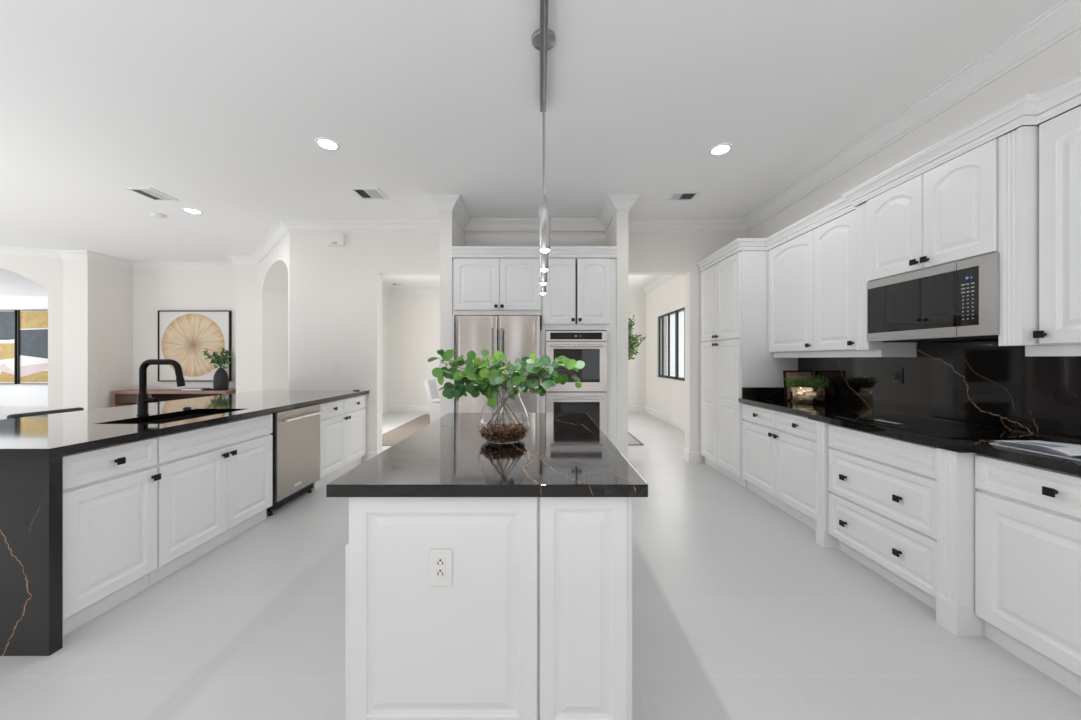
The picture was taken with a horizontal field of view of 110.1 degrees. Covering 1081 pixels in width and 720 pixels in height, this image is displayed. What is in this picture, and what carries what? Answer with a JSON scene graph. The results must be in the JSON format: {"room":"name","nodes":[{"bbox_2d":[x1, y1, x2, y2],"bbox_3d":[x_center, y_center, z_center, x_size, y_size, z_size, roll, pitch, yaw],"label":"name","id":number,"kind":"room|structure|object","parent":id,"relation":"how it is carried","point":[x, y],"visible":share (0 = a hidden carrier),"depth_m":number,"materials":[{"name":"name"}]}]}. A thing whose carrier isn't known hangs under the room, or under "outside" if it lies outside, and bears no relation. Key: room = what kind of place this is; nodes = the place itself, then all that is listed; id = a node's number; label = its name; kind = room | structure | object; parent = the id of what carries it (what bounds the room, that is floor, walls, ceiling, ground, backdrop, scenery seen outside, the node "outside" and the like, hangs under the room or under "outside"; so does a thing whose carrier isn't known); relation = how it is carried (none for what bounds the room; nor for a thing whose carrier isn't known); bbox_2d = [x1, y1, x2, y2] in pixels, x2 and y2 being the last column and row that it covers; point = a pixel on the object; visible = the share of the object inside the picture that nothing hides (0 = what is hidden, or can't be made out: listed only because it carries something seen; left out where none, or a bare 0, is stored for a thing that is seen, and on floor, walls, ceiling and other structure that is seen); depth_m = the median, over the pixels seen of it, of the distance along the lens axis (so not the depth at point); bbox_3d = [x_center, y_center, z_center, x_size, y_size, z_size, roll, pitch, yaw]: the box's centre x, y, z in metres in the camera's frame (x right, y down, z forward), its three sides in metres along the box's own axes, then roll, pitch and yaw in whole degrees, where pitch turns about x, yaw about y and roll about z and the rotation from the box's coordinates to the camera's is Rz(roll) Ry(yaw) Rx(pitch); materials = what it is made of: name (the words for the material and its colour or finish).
{"room":"kitchen","nodes":[
{"label":"kitchen","id":0,"kind":"room"},
{"bbox_2d":[0,296,47,405],"bbox_3d":[-12.500,-0.215,10.560,10.000,3.050,0.120,0,0,0],"label":"wall","id":1,"kind":"structure","parent":0,"point":[10,394],"depth_m":10.50,"materials":[{"name":"white paint"}]},
{"bbox_2d":[0,310,16,383],"bbox_3d":[-15.000,-0.333,10.469,1.000,2.055,0.060,0,0,0],"label":"abstract painting","id":2,"kind":"object","parent":1,"relation":"attached to","point":[8,318],"visible":1,"depth_m":10.47,"materials":[{"name":"multicoloured"}]},
{"bbox_2d":[17,310,47,383],"bbox_3d":[-13.930,-0.333,10.469,1.000,2.055,0.060,0,0,0],"label":"abstract painting","id":3,"kind":"object","parent":1,"relation":"attached to","point":[32,325],"visible":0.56,"depth_m":10.47,"materials":[{"name":"multicoloured"}]},
{"bbox_2d":[0,255,62,410],"bbox_3d":[-8.980,-0.215,5.695,2.600,3.050,0.160,0,0,-24],"label":"wall","id":4,"kind":"structure","parent":0,"point":[48,273],"depth_m":6.10,"materials":[{"name":"white paint"}]},
{"bbox_2d":[63,260,97,409],"bbox_3d":[-7.560,-0.215,6.220,0.400,3.050,0.140,0,0,0],"label":"wall","id":5,"kind":"structure","parent":0,"point":[71,268],"depth_m":6.15,"materials":[{"name":"white paint"}]},
{"bbox_2d":[80,260,132,409],"bbox_3d":[-7.440,-0.215,6.522,0.120,3.050,0.751,0,0,-3],"label":"wall","id":6,"kind":"structure","parent":0,"point":[115,284],"depth_m":6.49,"materials":[{"name":"white paint"}]},
{"bbox_2d":[133,270,235,388],"bbox_3d":[-6.295,-0.215,6.945,2.210,3.050,0.150,0,0,0],"label":"wall","id":7,"kind":"structure","parent":0,"point":[153,290],"depth_m":6.87,"materials":[{"name":"white paint"}]},
{"bbox_2d":[158,310,231,380],"bbox_3d":[-6.253,-0.236,6.846,1.300,1.280,0.045,0,0,0],"label":"framed artwork","id":8,"kind":"object","parent":7,"relation":"attached to","point":[183,335],"visible":0.94,"depth_m":6.84,"materials":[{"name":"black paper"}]},
{"bbox_2d":[236,264,257,392],"bbox_3d":[-5.000,-0.215,6.700,0.380,3.050,0.500,0,0,0],"label":"wall pier","id":9,"kind":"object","parent":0,"point":[246,274],"visible":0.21,"depth_m":6.45,"materials":[{"name":"white paint"}]},
{"bbox_2d":[258,232,289,390],"bbox_3d":[-3.867,-0.215,5.752,0.360,3.050,2.319,0,0,-45],"label":"wall","id":10,"kind":"structure","parent":0,"point":[274,269],"depth_m":6.26,"materials":[{"name":"white paint"}]},
{"bbox_2d":[382,292,388,407],"bbox_3d":[-3.810,-0.215,8.075,0.060,3.050,2.750,0,0,0],"label":"wall","id":11,"kind":"structure","parent":0,"point":[385,297],"depth_m":9.25,"materials":[{"name":"white paint"}]},
{"bbox_2d":[440,210,464,417],"bbox_3d":[-1.022,-0.215,4.455,0.130,3.050,0.690,0,0,0],"label":"wall column","id":12,"kind":"structure","parent":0,"point":[452,233],"depth_m":4.11,"materials":[{"name":"white paint"}]},
{"bbox_2d":[453,258,541,320],"bbox_3d":[-0.469,-0.790,4.404,0.972,0.620,0.652,0,0,0],"label":"upper cabinet","id":13,"kind":"object","parent":12,"relation":"attached to","point":[481,286],"visible":0.96,"depth_m":4.11,"materials":[{"name":"white paint"}]},
{"bbox_2d":[451,246,617,257],"bbox_3d":[-0.061,-1.156,4.400,1.789,0.110,0.680,0,0,0],"label":"crown molding","id":14,"kind":"structure","parent":13,"relation":"attached to","point":[457,251],"depth_m":4.09,"materials":[{"name":"white paint"}]},
{"bbox_2d":[389,294,645,405],"bbox_3d":[-0.680,-0.215,9.520,6.640,3.050,0.140,0,0,0],"label":"wall","id":15,"kind":"structure","parent":0,"point":[414,319],"depth_m":9.45,"materials":[{"name":"white paint"}]},
{"bbox_2d":[382,275,675,293],"bbox_3d":[-0.570,-1.677,7.225,6.420,0.125,4.450,0,0,0],"label":"trim","id":16,"kind":"structure","parent":15,"relation":"attached to","point":[662,279],"depth_m":9.36,"materials":[{"name":"white paint"}]},
{"bbox_2d":[382,406,684,430],"bbox_3d":[-0.570,1.240,7.225,6.420,0.140,4.450,0,0,0],"label":"baseboard","id":17,"kind":"structure","parent":15,"relation":"attached to","point":[668,419],"depth_m":9.32,"materials":[{"name":"white paint"}]},
{"bbox_2d":[290,231,747,461],"bbox_3d":[-0.270,-0.215,4.880,5.820,3.050,0.160,0,0,0],"label":"wall","id":18,"kind":"structure","parent":0,"point":[336,291],"depth_m":4.80,"materials":[{"name":"white paint"}]},
{"bbox_2d":[327,233,344,245],"bbox_3d":[-2.578,-1.505,4.774,0.200,0.150,0.051,0,0,0],"label":"door chime","id":19,"kind":"object","parent":18,"relation":"attached to","point":[333,239],"visible":1,"depth_m":4.75,"materials":[{"name":"white paint"}]},
{"bbox_2d":[368,448,382,459],"bbox_3d":[-2.117,1.240,4.872,0.126,0.140,0.176,0,0,0],"label":"baseboard","id":20,"kind":"structure","parent":18,"relation":"attached to","point":[371,454],"depth_m":4.79,"materials":[{"name":"white paint"}]},
{"bbox_2d":[0,0,1080,269],"bbox_3d":[-2.001,-1.677,3.805,15.124,0.125,6.647,0,0,32],"label":"trim","id":21,"kind":"structure","parent":18,"relation":"attached to","point":[1063,19],"depth_m":4.09,"materials":[{"name":"white paint"}]},
{"bbox_2d":[684,448,699,462],"bbox_3d":[1.952,1.240,4.872,0.136,0.140,0.176,0,0,0],"label":"baseboard","id":22,"kind":"structure","parent":18,"relation":"attached to","point":[689,456],"depth_m":4.79,"materials":[{"name":"white paint"}]},
{"bbox_2d":[0,0,1061,295],"bbox_3d":[-7.550,-1.815,4.000,20.900,0.150,14.400,0,0,0],"label":"ceiling","id":23,"kind":"structure","parent":0,"point":[219,108],"depth_m":2.58,"materials":[{"name":"white paint"}]},
{"bbox_2d":[124,187,178,200],"bbox_3d":[-4.084,-1.733,3.982,0.264,0.012,0.305,0,0,0],"label":"ceiling vent","id":24,"kind":"object","parent":23,"relation":"in","point":[150,193],"visible":1,"depth_m":3.97,"materials":[{"name":"white metal"}]},
{"bbox_2d":[151,213,164,218],"bbox_3d":[-4.600,-1.724,4.550,0.120,0.030,0.120,0,0,0],"label":"smoke detector","id":25,"kind":"object","parent":23,"relation":"attached to","point":[156,215],"visible":1,"depth_m":4.53,"materials":[{"name":"white paint"}]},
{"bbox_2d":[182,208,202,213],"bbox_3d":[-4.080,-1.735,4.440,0.176,0.008,0.176,0,0,0],"label":"recessed light","id":26,"kind":"object","parent":23,"relation":"in","point":[189,210],"visible":1,"depth_m":4.44,"materials":[{"name":"white paint"}]},
{"bbox_2d":[315,138,339,150],"bbox_3d":[-1.720,-1.735,3.060,0.176,0.008,0.176,0,0,0],"label":"recessed light","id":27,"kind":"object","parent":23,"relation":"in","point":[324,143],"visible":1,"depth_m":3.06,"materials":[{"name":"white paint"}]},
{"bbox_2d":[349,187,387,199],"bbox_3d":[-1.792,-1.733,3.965,0.289,0.012,0.270,0,0,0],"label":"ceiling vent","id":28,"kind":"object","parent":23,"relation":"in","point":[364,193],"visible":1,"depth_m":3.95,"materials":[{"name":"white metal"}]},
{"bbox_2d":[389,283,403,285],"bbox_3d":[-3.325,-1.733,8.775,0.250,0.012,0.250,0,0,0],"label":"ceiling vent","id":29,"kind":"object","parent":23,"relation":"in","point":[393,284],"visible":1,"depth_m":8.78,"materials":[{"name":"white paint"}]},
{"bbox_2d":[532,0,554,294],"bbox_3d":[0.020,-1.088,2.052,0.128,1.304,1.084,0,0,0],"label":"linear pendant","id":30,"kind":"object","parent":23,"relation":"hanging from","point":[543,39],"visible":1,"depth_m":1.88,"materials":[{"name":"grey metal"}]},
{"bbox_2d":[666,191,700,200],"bbox_3d":[1.521,-1.733,4.028,0.294,0.012,0.216,0,0,0],"label":"ceiling vent","id":31,"kind":"object","parent":23,"relation":"in","point":[675,195],"visible":1,"depth_m":4.02,"materials":[{"name":"white metal"}]},
{"bbox_2d":[709,144,731,155],"bbox_3d":[1.500,-1.735,3.140,0.176,0.008,0.176,0,0,0],"label":"recessed light","id":32,"kind":"object","parent":23,"relation":"in","point":[721,149],"visible":1,"depth_m":3.13,"materials":[{"name":"white paint"}]},
{"bbox_2d":[0,406,1080,719],"bbox_3d":[-7.000,1.370,4.000,22.000,0.120,14.400,0,0,0],"label":"floor","id":33,"kind":"structure","parent":0,"point":[739,612],"depth_m":1.76,"materials":[{"name":"tile"}]},
{"bbox_2d":[7,407,83,418],"bbox_3d":[-3.624,0.856,2.945,0.461,0.909,0.454,0,0,0],"label":"bar stool","id":34,"kind":"object","parent":33,"relation":"on","point":[77,408],"visible":0.11,"depth_m":2.91,"materials":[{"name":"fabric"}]},
{"bbox_2d":[63,437,160,635],"bbox_3d":[-2.479,0.874,1.947,0.632,0.873,0.457,0,0,0],"label":"base cabinet","id":35,"kind":"object","parent":33,"relation":"on","point":[110,492],"visible":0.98,"depth_m":1.92,"materials":[{"name":"white paint"}]},
{"bbox_2d":[111,389,235,406],"bbox_3d":[-6.330,0.927,6.645,1.960,0.765,0.410,0,0,0],"label":"console table","id":36,"kind":"object","parent":33,"relation":"on","point":[120,397],"visible":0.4,"depth_m":6.46,"materials":[{"name":"brown wood"}]},
{"bbox_2d":[181,388,209,390],"bbox_3d":[-6.020,0.527,6.620,0.320,0.034,0.220,0,0,-6],"label":"book","id":37,"kind":"object","parent":36,"relation":"on","point":[183,389],"visible":0.89,"depth_m":6.52,"materials":[{"name":"white paper"}]},
{"bbox_2d":[202,347,233,389],"bbox_3d":[-5.677,0.165,6.654,0.506,0.759,0.358,0,0,0],"label":"vase","id":38,"kind":"object","parent":36,"relation":"on","point":[220,380],"visible":0.99,"depth_m":6.61,"materials":[{"name":"grey ceramic"}]},
{"bbox_2d":[0,388,368,655],"bbox_3d":[-2.842,0.862,3.397,1.355,0.932,3.461,0,0,0],"label":"countertop","id":39,"kind":"structure","parent":33,"relation":"on","point":[32,448],"depth_m":1.69,"materials":[{"name":"black stone"}]},
{"bbox_2d":[136,359,185,415],"bbox_3d":[-2.669,0.199,2.665,0.324,0.394,0.062,0,0,0],"label":"kitchen faucet","id":40,"kind":"object","parent":39,"relation":"on","point":[143,400],"visible":1,"depth_m":2.65,"materials":[{"name":"black metal"}]},
{"bbox_2d":[136,414,215,423],"bbox_3d":[-2.522,0.529,2.659,0.439,0.185,0.731,0,0,0],"label":"sink","id":41,"kind":"object","parent":39,"relation":"in","point":[174,419],"visible":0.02,"depth_m":2.83,"materials":[{"name":"black"}]},
{"bbox_2d":[149,413,272,585],"bbox_3d":[-2.479,0.874,2.644,0.632,0.873,0.931,0,0,0],"label":"base cabinet","id":42,"kind":"object","parent":33,"relation":"on","point":[215,484],"visible":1,"depth_m":2.51,"materials":[{"name":"white paint"}]},
{"bbox_2d":[266,404,323,515],"bbox_3d":[-2.454,0.875,3.449,0.652,0.870,0.632,0,0,0],"label":"dishwasher","id":43,"kind":"object","parent":33,"relation":"on","point":[296,431],"visible":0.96,"depth_m":3.37,"materials":[{"name":"silver metal"}]},
{"bbox_2d":[311,394,365,489],"bbox_3d":[-2.479,0.874,4.274,0.632,0.873,1.004,0,0,0],"label":"base cabinet","id":44,"kind":"object","parent":33,"relation":"on","point":[343,421],"visible":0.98,"depth_m":4.20,"materials":[{"name":"white paint"}]},
{"bbox_2d":[382,414,429,445],"bbox_3d":[-1.960,1.304,7.300,1.520,0.012,3.200,0,0,0],"label":"area rug","id":45,"kind":"object","parent":33,"relation":"on","point":[390,438],"visible":0.24,"depth_m":6.86,"materials":[{"name":"beige fabric"}]},
{"bbox_2d":[424,379,439,422],"bbox_3d":[-1.913,0.853,7.500,0.625,0.890,0.530,0,0,0],"label":"dining chair","id":46,"kind":"object","parent":45,"relation":"on","point":[431,388],"visible":0.48,"depth_m":7.26,"materials":[{"name":"grey fabric"}]},
{"bbox_2d":[452,315,454,412],"bbox_3d":[-0.944,0.415,4.420,0.022,1.789,0.619,0,0,0],"label":"panel","id":47,"kind":"object","parent":33,"relation":"on","point":[453,316],"visible":0.21,"depth_m":4.11,"materials":[{"name":"white paint"}]},
{"bbox_2d":[345,497,631,719],"bbox_3d":[-0.167,0.874,1.980,0.936,0.873,1.530,0,0,0],"label":"kitchen island","id":48,"kind":"object","parent":33,"relation":"on","point":[534,620],"visible":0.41,"depth_m":1.22,"materials":[{"name":"white paint"}]},
{"bbox_2d":[429,549,451,585],"bbox_3d":[-0.318,0.669,1.211,0.072,0.117,0.009,0,0,0],"label":"power outlet","id":49,"kind":"object","parent":48,"relation":"attached to","point":[440,560],"visible":1,"depth_m":1.21,"materials":[{"name":"white plastic"}]},
{"bbox_2d":[435,557,445,578],"bbox_3d":[-0.318,0.669,1.208,0.034,0.068,0.002,0,0,0],"label":"receptacle","id":50,"kind":"object","parent":49,"relation":"attached to","point":[440,562],"depth_m":1.21,"materials":[{"name":"white plastic"}]},
{"bbox_2d":[326,413,647,496],"bbox_3d":[-0.167,0.416,1.989,1.015,0.040,1.597,0,0,0],"label":"island countertop","id":51,"kind":"structure","parent":48,"relation":"on","point":[560,454],"depth_m":1.42,"materials":[{"name":"black stone"}]},
{"bbox_2d":[478,395,529,443],"bbox_3d":[-0.175,0.266,1.837,0.254,0.260,0.254,0,0,0],"label":"glass vase","id":52,"kind":"object","parent":51,"relation":"on","point":[511,441],"visible":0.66,"depth_m":1.79,"materials":[{"name":"clear glass"}]},
{"bbox_2d":[428,349,520,425],"bbox_3d":[-0.304,0.149,1.807,0.449,0.397,0.171,0,0,0],"label":"branch","id":53,"kind":"object","parent":52,"relation":"in","point":[451,373],"visible":0.66,"depth_m":1.80,"materials":[{"name":"green plant"}]},
{"bbox_2d":[438,365,519,431],"bbox_3d":[-0.281,0.186,1.783,0.373,0.322,0.162,0,0,0],"label":"branch","id":54,"kind":"object","parent":52,"relation":"in","point":[450,390],"visible":0.95,"depth_m":1.76,"materials":[{"name":"green plant"}]},
{"bbox_2d":[472,349,512,424],"bbox_3d":[-0.249,0.150,1.836,0.207,0.395,0.186,0,0,15],"label":"branch","id":55,"kind":"object","parent":52,"relation":"in","point":[484,372],"visible":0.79,"depth_m":1.80,"materials":[{"name":"green plant"}]},
{"bbox_2d":[479,423,526,442],"bbox_3d":[-0.176,0.356,1.836,0.230,0.073,0.230,0,0,0],"label":"chips","id":56,"kind":"object","parent":52,"relation":"in","point":[491,431],"visible":0.97,"depth_m":1.78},
{"bbox_2d":[486,351,523,428],"bbox_3d":[-0.166,0.154,1.791,0.177,0.387,0.199,0,0,-16],"label":"branch","id":57,"kind":"object","parent":52,"relation":"in","point":[499,357],"visible":0.94,"depth_m":1.78,"materials":[{"name":"green plant"}]},
{"bbox_2d":[481,361,558,429],"bbox_3d":[-0.099,0.179,1.819,0.369,0.337,0.154,0,0,16],"label":"branch","id":58,"kind":"object","parent":52,"relation":"in","point":[537,368],"visible":0.96,"depth_m":1.78,"materials":[{"name":"green plant"}]},
{"bbox_2d":[494,353,550,424],"bbox_3d":[-0.098,0.158,1.876,0.291,0.378,0.150,0,0,11],"label":"branch","id":59,"kind":"object","parent":52,"relation":"in","point":[533,359],"visible":0.31,"depth_m":1.86,"materials":[{"name":"green plant"}]},
{"bbox_2d":[487,356,584,426],"bbox_3d":[-0.026,0.165,1.835,0.490,0.365,0.153,0,0,0],"label":"branch","id":60,"kind":"object","parent":52,"relation":"in","point":[560,361],"visible":0.62,"depth_m":1.84,"materials":[{"name":"green plant"}]},
{"bbox_2d":[455,316,539,412],"bbox_3d":[-0.455,0.422,4.346,0.910,1.775,0.747,0,0,0],"label":"refrigerator","id":61,"kind":"object","parent":33,"relation":"on","point":[516,337],"visible":0.35,"depth_m":4.06,"materials":[{"name":"silver metal"}]},
{"bbox_2d":[540,258,616,447],"bbox_3d":[0.416,0.105,4.404,0.831,2.410,0.652,0,0,0],"label":"tall cabinet","id":62,"kind":"object","parent":33,"relation":"on","point":[580,295],"visible":0.69,"depth_m":4.11,"materials":[{"name":"white paint"}]},
{"bbox_2d":[546,331,606,435],"bbox_3d":[0.396,0.292,4.329,0.664,1.195,0.613,0,0,0],"label":"double wall oven","id":63,"kind":"object","parent":62,"relation":"in","point":[590,347],"visible":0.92,"depth_m":4.08,"materials":[{"name":"silver metal"}]},
{"bbox_2d":[628,432,643,444],"bbox_3d":[0.973,1.304,6.450,1.205,0.010,1.440,0,0,0],"label":"area rug","id":64,"kind":"object","parent":33,"relation":"on","point":[632,440],"visible":0.22,"depth_m":5.96,"materials":[{"name":"grey carpet"}]},
{"bbox_2d":[628,312,645,359],"bbox_3d":[1.589,0.156,7.576,1.100,2.307,0.960,0,0,-33],"label":"potted tree","id":65,"kind":"object","parent":33,"relation":"on","point":[631,346],"visible":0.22,"depth_m":7.57,"materials":[{"name":"green plant"}]},
{"bbox_2d":[700,251,797,487],"bbox_3d":[2.315,0.105,4.312,0.640,2.410,0.944,0,0,0],"label":"pantry cabinet","id":66,"kind":"object","parent":33,"relation":"on","point":[735,354],"visible":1,"depth_m":3.98,"materials":[{"name":"white paint"}]},
{"bbox_2d":[696,71,1080,271],"bbox_3d":[2.308,-1.156,3.002,0.656,0.110,3.565,0,0,0],"label":"crown molding","id":67,"kind":"structure","parent":66,"relation":"on","point":[1064,96],"depth_m":2.13,"materials":[{"name":"white paint"}]},
{"bbox_2d":[742,403,815,530],"bbox_3d":[2.324,0.874,3.268,0.622,0.873,1.134,0,0,0],"label":"base cabinet","id":68,"kind":"object","parent":33,"relation":"on","point":[779,447],"visible":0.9,"depth_m":3.22,"materials":[{"name":"white paint"}]},
{"bbox_2d":[739,398,1080,475],"bbox_3d":[2.270,0.416,2.523,0.692,0.040,2.627,0,0,0],"label":"countertop","id":69,"kind":"structure","parent":68,"relation":"on","point":[825,413],"depth_m":1.96,"materials":[{"name":"black stone"}]},
{"bbox_2d":[742,387,784,397],"bbox_3d":[2.332,0.342,3.827,0.569,0.109,0.018,0,0,0],"label":"side splash","id":70,"kind":"object","parent":69,"relation":"on","point":[747,392],"visible":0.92,"depth_m":3.82,"materials":[{"name":"black stone"}]},
{"bbox_2d":[783,371,812,400],"bbox_3d":[2.462,0.253,3.595,0.274,0.285,0.046,0,0,0],"label":"picture frame","id":71,"kind":"object","parent":69,"relation":"on","point":[789,374],"visible":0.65,"depth_m":3.60,"materials":[{"name":"brown wood"}]},
{"bbox_2d":[784,373,829,404],"bbox_3d":[2.411,0.263,3.414,0.376,0.265,0.334,0,0,-43],"label":"potted fern","id":72,"kind":"object","parent":69,"relation":"on","point":[808,391],"visible":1,"depth_m":3.32,"materials":[{"name":"green plant"}]},
{"bbox_2d":[790,385,826,404],"bbox_3d":[2.415,0.321,3.405,0.270,0.150,0.270,0,0,0],"label":"pot","id":73,"kind":"object","parent":69,"relation":"on","point":[800,394],"depth_m":3.30,"materials":[{"name":"gold metal"}]},
{"bbox_2d":[834,415,1046,437],"bbox_3d":[2.280,0.393,2.250,0.490,0.006,0.740,0,0,0],"label":"cooktop","id":74,"kind":"object","parent":69,"relation":"in","point":[915,424],"visible":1,"depth_m":2.15,"materials":[{"name":"black glass"}]},
{"bbox_2d":[989,440,1080,460],"bbox_3d":[2.205,0.381,1.500,0.204,0.030,0.540,0,0,0],"label":"open magazine","id":75,"kind":"object","parent":69,"relation":"on","point":[1071,451],"visible":1,"depth_m":1.60,"materials":[{"name":"white paper"}]},
{"bbox_2d":[816,421,838,547],"bbox_3d":[2.075,0.875,2.654,0.223,0.871,0.078,0,0,0],"label":"fluted pilaster","id":76,"kind":"object","parent":33,"relation":"on","point":[824,539],"visible":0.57,"depth_m":2.62,"materials":[{"name":"white paint"}]},
{"bbox_2d":[829,424,936,609],"bbox_3d":[2.295,0.874,2.244,0.677,0.873,0.734,0,0,0],"label":"base cabinet","id":77,"kind":"object","parent":33,"relation":"on","point":[883,494],"visible":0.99,"depth_m":2.17,"materials":[{"name":"white paint"}]},
{"bbox_2d":[936,448,984,635],"bbox_3d":[2.076,0.875,1.830,0.223,0.871,0.093,0,0,0],"label":"fluted pilaster","id":78,"kind":"object","parent":33,"relation":"on","point":[955,595],"visible":0.68,"depth_m":1.79,"materials":[{"name":"white paint"}]},
{"bbox_2d":[975,454,1080,695],"bbox_3d":[2.324,0.874,1.503,0.622,0.873,0.559,0,0,0],"label":"base cabinet","id":79,"kind":"object","parent":33,"relation":"on","point":[1028,517],"visible":0.99,"depth_m":1.58,"materials":[{"name":"white paint"}]},
{"bbox_2d":[606,210,627,460],"bbox_3d":[0.897,-0.215,4.455,0.126,3.050,0.690,0,0,0],"label":"wall column","id":80,"kind":"structure","parent":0,"point":[617,230],"depth_m":4.11,"materials":[{"name":"white paint"}]},
{"bbox_2d":[646,28,1080,440],"bbox_3d":[2.740,-0.215,3.500,0.200,3.050,13.200,0,0,0],"label":"wall","id":81,"kind":"structure","parent":0,"point":[1060,61],"depth_m":2.91,"materials":[{"name":"white paint"}]},
{"bbox_2d":[655,303,684,382],"bbox_3d":[2.647,-0.292,7.105,0.105,1.445,2.850,0,0,0],"label":"window","id":82,"kind":"structure","parent":81,"relation":"in","point":[672,310],"depth_m":7.80,"materials":[{"name":"black metal"}]},
{"bbox_2d":[769,209,916,357],"bbox_3d":[2.446,-0.556,3.230,0.337,1.087,1.212,0,0,0],"label":"upper cabinet","id":83,"kind":"object","parent":81,"relation":"attached to","point":[812,275],"visible":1,"depth_m":3.15,"materials":[{"name":"white paint"}]},
{"bbox_2d":[856,202,915,349],"bbox_3d":[2.443,-0.582,2.675,0.330,1.033,0.107,0,0,0],"label":"fluted pilaster","id":84,"kind":"object","parent":83,"relation":"attached to","point":[861,210],"visible":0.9,"depth_m":2.68,"materials":[{"name":"white paint"}]},
{"bbox_2d":[867,138,998,281],"bbox_3d":[2.422,-0.816,2.249,0.385,0.568,0.741,0,0,0],"label":"upper cabinet","id":85,"kind":"object","parent":81,"relation":"attached to","point":[948,213],"visible":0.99,"depth_m":2.15,"materials":[{"name":"white paint"}]},
{"bbox_2d":[867,252,999,342],"bbox_3d":[2.438,-0.320,2.244,0.351,0.416,0.746,0,0,0],"label":"microwave oven","id":86,"kind":"object","parent":85,"relation":"attached to","point":[960,300],"visible":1,"depth_m":2.15,"materials":[{"name":"silver metal"}]},
{"bbox_2d":[798,339,1080,440],"bbox_3d":[2.627,0.133,2.523,0.020,0.566,2.626,0,0,0],"label":"backsplash","id":87,"kind":"structure","parent":81,"relation":"attached to","point":[986,383],"depth_m":2.30,"materials":[{"name":"black stone"}]},
{"bbox_2d":[893,367,902,383],"bbox_3d":[2.613,0.121,2.763,0.008,0.118,0.075,0,0,0],"label":"power outlet","id":88,"kind":"object","parent":87,"relation":"attached to","point":[897,371],"visible":1,"depth_m":2.75,"materials":[{"name":"grey plastic"}]},
{"bbox_2d":[895,371,898,379],"bbox_3d":[2.610,0.121,2.763,0.002,0.068,0.034,0,0,0],"label":"receptacle","id":89,"kind":"object","parent":88,"relation":"attached to","point":[896,372],"depth_m":2.76,"materials":[{"name":"black plastic"}]},
{"bbox_2d":[1025,106,1080,355],"bbox_3d":[2.459,-0.556,1.542,0.312,1.087,0.648,0,0,0],"label":"upper cabinet","id":90,"kind":"object","parent":81,"relation":"attached to","point":[1059,331],"visible":1,"depth_m":1.70,"materials":[{"name":"white paint"}]},
{"bbox_2d":[999,126,1044,345],"bbox_3d":[2.441,-0.582,1.829,0.332,1.033,0.092,0,0,0],"label":"fluted pilaster","id":91,"kind":"object","parent":90,"relation":"attached to","point":[1019,148],"visible":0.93,"depth_m":1.79,"materials":[{"name":"white paint"}]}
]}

